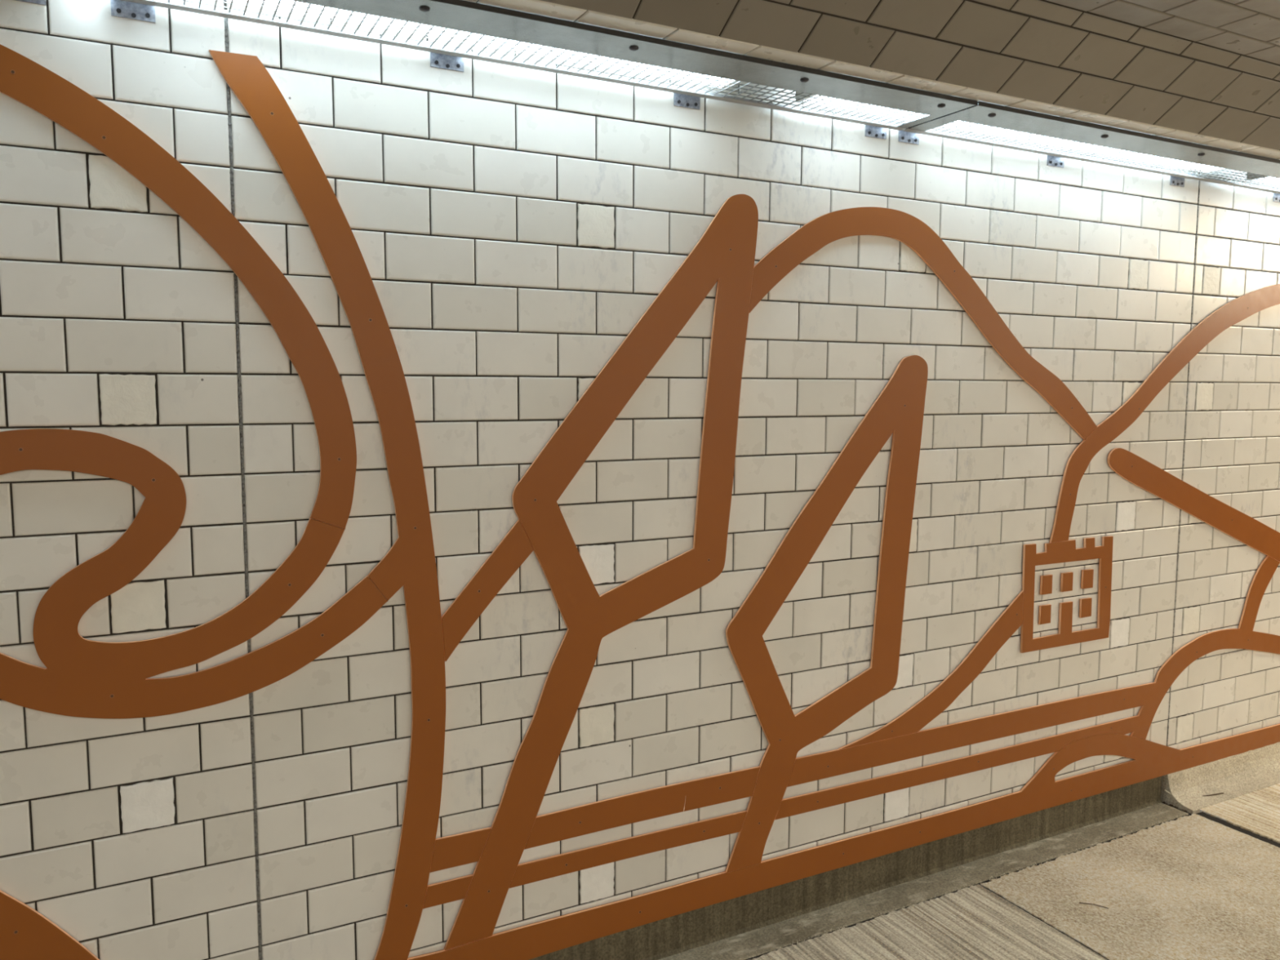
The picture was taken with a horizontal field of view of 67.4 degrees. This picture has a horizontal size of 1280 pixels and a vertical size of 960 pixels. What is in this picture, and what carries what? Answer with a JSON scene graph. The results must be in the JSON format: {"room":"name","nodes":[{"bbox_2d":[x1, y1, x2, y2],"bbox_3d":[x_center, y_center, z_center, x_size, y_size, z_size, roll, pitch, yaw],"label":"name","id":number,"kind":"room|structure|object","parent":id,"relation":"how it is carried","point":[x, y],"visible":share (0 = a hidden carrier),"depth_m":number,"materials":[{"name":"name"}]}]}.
{"room":"pedestrian underpass","nodes":[
{"label":"pedestrian underpass","id":0,"kind":"room"},
{"bbox_2d":[0,0,1279,959],"bbox_3d":[1.073,-0.008,3.269,10.669,2.500,0.121,-3,6,-28],"label":"wall","id":1,"kind":"structure","parent":0,"point":[511,226],"depth_m":2.48,"materials":[{"name":"white tile"}]},
{"bbox_2d":[15,0,46,5],"bbox_3d":[-2.022,-0.909,1.284,2.115,0.041,0.338,-3,6,-28],"label":"guard","id":2,"kind":"object","parent":1,"relation":"attached to","point":[37,2],"visible":1,"depth_m":1.90,"materials":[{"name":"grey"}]},
{"bbox_2d":[0,889,99,959],"bbox_3d":[-1.269,0.974,2.051,0.340,0.391,0.010,-3,6,-28],"label":"band","id":3,"kind":"object","parent":1,"relation":"attached to","point":[25,933],"visible":1,"depth_m":2.03,"materials":[{"name":"brown metal"}]},
{"bbox_2d":[0,44,356,529],"bbox_3d":[-1.005,-0.380,2.057,0.761,1.029,0.010,-3,6,-28],"label":"band","id":4,"kind":"object","parent":1,"relation":"attached to","point":[24,80],"visible":1,"depth_m":2.10,"materials":[{"name":"brown metal"}]},
{"bbox_2d":[0,428,387,718],"bbox_3d":[-0.998,0.200,2.118,0.873,0.635,0.010,-3,6,-28],"label":"wall decoration","id":5,"kind":"object","parent":1,"relation":"attached to","point":[82,677],"visible":1,"depth_m":2.07,"materials":[{"name":"brown metal"}]},
{"bbox_2d":[208,49,445,959],"bbox_3d":[-0.707,0.204,2.273,0.491,2.278,0.010,-3,6,-28],"label":"band","id":6,"kind":"object","parent":1,"relation":"attached to","point":[410,563],"visible":1,"depth_m":2.32,"materials":[{"name":"brown metal"}]},
{"bbox_2d":[422,874,472,909],"bbox_3d":[-0.494,1.058,2.470,0.133,0.057,0.009,-3,6,-28],"label":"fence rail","id":7,"kind":"object","parent":1,"relation":"attached to","point":[455,889],"visible":1,"depth_m":2.46,"materials":[{"name":"brown metal"}]},
{"bbox_2d":[430,826,491,872],"bbox_3d":[-0.462,0.953,2.476,0.164,0.083,0.009,-3,6,-28],"label":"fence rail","id":8,"kind":"object","parent":1,"relation":"attached to","point":[467,847],"visible":1,"depth_m":2.47,"materials":[{"name":"brown metal"}]},
{"bbox_2d":[229,0,738,88],"bbox_3d":[-0.419,-1.062,2.147,1.515,0.116,0.139,-3,6,-28],"label":"strip light","id":9,"kind":"object","parent":1,"relation":"attached to","point":[255,1],"visible":0.13,"depth_m":2.20,"materials":[{"name":"white plastic"}]},
{"bbox_2d":[441,519,533,661],"bbox_3d":[-0.387,0.277,2.449,0.246,0.347,0.010,-3,6,-28],"label":"bar","id":10,"kind":"object","parent":1,"relation":"attached to","point":[515,547],"visible":1,"depth_m":2.44,"materials":[{"name":"brown metal"}]},
{"bbox_2d":[110,0,977,139],"bbox_3d":[-0.088,-1.001,2.297,2.115,0.041,0.338,-3,6,-28],"label":"guard","id":11,"kind":"object","parent":1,"relation":"attached to","point":[471,17],"visible":1,"depth_m":2.25,"materials":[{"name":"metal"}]},
{"bbox_2d":[444,194,758,950],"bbox_3d":[-0.085,0.203,2.601,0.942,1.987,0.011,-3,6,-28],"label":"tree outline","id":12,"kind":"object","parent":1,"relation":"attached to","point":[725,254],"visible":1,"depth_m":2.58,"materials":[{"name":"brown metal"}]},
{"bbox_2d":[509,810,747,888],"bbox_3d":[-0.013,1.041,2.722,0.757,0.062,0.010,-3,6,-28],"label":"wall decoration strip","id":13,"kind":"object","parent":1,"relation":"attached to","point":[536,870],"visible":1,"depth_m":2.70,"materials":[{"name":"brown metal"}]},
{"bbox_2d":[524,765,760,849],"bbox_3d":[0.026,0.924,2.731,0.759,0.088,0.010,-3,6,-28],"label":"wall decoration strip","id":14,"kind":"object","parent":1,"relation":"attached to","point":[627,809],"visible":1,"depth_m":2.72,"materials":[{"name":"brown metal"}]},
{"bbox_2d":[724,355,928,872],"bbox_3d":[0.585,0.389,2.974,0.752,1.551,0.011,-3,6,-28],"label":"tree outline","id":15,"kind":"object","parent":1,"relation":"attached to","point":[898,410],"visible":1,"depth_m":2.96,"materials":[{"name":"brown metal"}]},
{"bbox_2d":[407,723,1279,959],"bbox_3d":[1.250,1.115,3.397,4.298,0.262,0.010,-3,6,-28],"label":"band","id":16,"kind":"object","parent":1,"relation":"attached to","point":[1151,760],"visible":1,"depth_m":3.14,"materials":[{"name":"brown metal"}]},
{"bbox_2d":[528,776,1162,959],"bbox_3d":[-0.785,1.370,2.404,6.462,0.124,0.113,-3,6,-28],"label":"baseboard","id":17,"kind":"structure","parent":1,"relation":"attached to","point":[685,931],"depth_m":3.12,"materials":[{"name":"concrete"}]},
{"bbox_2d":[795,91,928,119],"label":"strip light","id":18,"kind":"object","parent":1,"relation":"attached to","point":[880,111],"depth_m":2.71,"materials":[{"name":"white plastic"}]},
{"bbox_2d":[463,0,1279,159],"bbox_3d":[1.276,-1.160,2.838,10.726,0.198,0.630,-3,6,-28],"label":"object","id":19,"kind":"structure","parent":1,"relation":"attached to","point":[1042,56],"depth_m":2.44,"materials":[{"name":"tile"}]},
{"bbox_2d":[749,206,1097,439],"bbox_3d":[0.984,-0.480,3.099,1.522,0.732,0.010,-3,6,-28],"label":"band","id":20,"kind":"object","parent":1,"relation":"attached to","point":[826,228],"visible":1,"depth_m":3.04,"materials":[{"name":"brown metal"}]},
{"bbox_2d":[838,590,1023,749],"bbox_3d":[0.989,0.621,3.210,0.810,0.432,0.010,-3,6,-28],"label":"band","id":21,"kind":"object","parent":1,"relation":"attached to","point":[920,714],"visible":1,"depth_m":3.26,"materials":[{"name":"brown metal"}]},
{"bbox_2d":[774,555,1279,819],"bbox_3d":[1.766,0.697,3.629,3.058,0.671,0.010,-3,6,-28],"label":"wall decoration","id":22,"kind":"object","parent":1,"relation":"attached to","point":[820,766],"visible":1,"depth_m":3.40,"materials":[{"name":"brown metal"}]},
{"bbox_2d":[1020,536,1113,653],"bbox_3d":[1.555,0.410,3.488,0.476,0.388,0.011,-3,6,-28],"label":"castle wall decoration","id":23,"kind":"object","parent":1,"relation":"attached to","point":[1066,551],"visible":1,"depth_m":3.48,"materials":[{"name":"brown metal"}]},
{"bbox_2d":[943,120,1226,173],"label":"strip light","id":24,"kind":"object","parent":1,"relation":"attached to","point":[964,122],"depth_m":3.13,"materials":[{"name":"white plastic"}]},
{"bbox_2d":[898,101,1279,202],"bbox_3d":[1.790,-1.090,3.281,2.115,0.041,0.338,-3,6,-28],"label":"guard","id":25,"kind":"object","parent":1,"relation":"attached to","point":[984,113],"visible":0.99,"depth_m":3.08,"materials":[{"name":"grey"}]},
{"bbox_2d":[1048,284,1279,542],"bbox_3d":[2.198,-0.311,3.758,1.662,1.003,0.010,-3,6,-28],"label":"band","id":26,"kind":"object","parent":1,"relation":"attached to","point":[1235,311],"visible":1,"depth_m":3.60,"materials":[{"name":"brown metal"}]},
{"bbox_2d":[1106,448,1279,562],"bbox_3d":[2.414,0.188,3.921,1.567,0.677,0.011,-3,6,-28],"label":"bar","id":27,"kind":"object","parent":1,"relation":"attached to","point":[1132,468],"visible":1,"depth_m":3.79,"materials":[{"name":"brown metal"}]},
{"bbox_2d":[1160,742,1279,813],"bbox_3d":[3.924,1.159,4.809,4.076,0.138,0.226,-3,6,-28],"label":"trim","id":28,"kind":"structure","parent":1,"relation":"attached to","point":[1251,771],"depth_m":3.97,"materials":[{"name":"concrete"}]},
{"bbox_2d":[1203,792,1223,796],"bbox_3d":[2.329,1.278,3.900,0.112,0.008,0.010,-2,6,-18],"label":"twig","id":29,"kind":"object","parent":28,"relation":"on","point":[1220,793],"visible":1,"depth_m":3.90,"materials":[{"name":"brown"}]},
{"bbox_2d":[1246,172,1279,184],"bbox_3d":[3.147,-1.232,4.016,1.825,0.116,0.139,-3,6,-28],"label":"strip light","id":30,"kind":"object","parent":1,"relation":"attached to","point":[1246,172],"visible":0.09,"depth_m":3.64,"materials":[{"name":"white plastic"}]},
{"bbox_2d":[1260,176,1279,184],"bbox_3d":[3.147,-1.203,4.019,1.801,0.057,0.125,-3,6,-28],"label":"diffuser","id":31,"kind":"object","parent":30,"relation":"attached to","point":[1260,176],"depth_m":3.64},
{"bbox_2d":[658,782,1279,959],"bbox_3d":[1.855,1.553,1.781,10.582,0.122,3.701,-3,6,-28],"label":"floor","id":32,"kind":"structure","parent":0,"point":[1222,860],"depth_m":3.08,"materials":[{"name":"beige concrete"}]},
{"bbox_2d":[703,812,1196,959],"bbox_3d":[1.201,1.384,2.890,2.466,0.006,0.887,-3,6,-28],"label":"grit","id":33,"kind":"object","parent":32,"relation":"on","point":[1184,812],"visible":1,"depth_m":3.20,"materials":[{"name":"beige"}]},
{"bbox_2d":[1079,902,1108,908],"bbox_3d":[1.456,1.364,3.082,0.085,0.005,0.008,2,6,22],"label":"twig","id":34,"kind":"object","parent":32,"relation":"on","point":[1079,902],"visible":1,"depth_m":3.08,"materials":[{"name":"brown"}]},
{"bbox_2d":[1162,801,1187,812],"bbox_3d":[2.151,1.308,3.810,0.042,0.012,0.160,-4,7,-35],"label":"dirt","id":35,"kind":"object","parent":32,"relation":"on","point":[1171,805],"visible":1,"depth_m":3.84,"materials":[{"name":"brown"}]},
{"bbox_2d":[1045,0,1279,64],"bbox_3d":[1.971,-1.110,1.524,10.732,0.061,2.400,-3,6,-28],"label":"ceiling","id":36,"kind":"structure","parent":0,"point":[1250,28],"depth_m":2.43,"materials":[{"name":"beige tile"}]}
]}

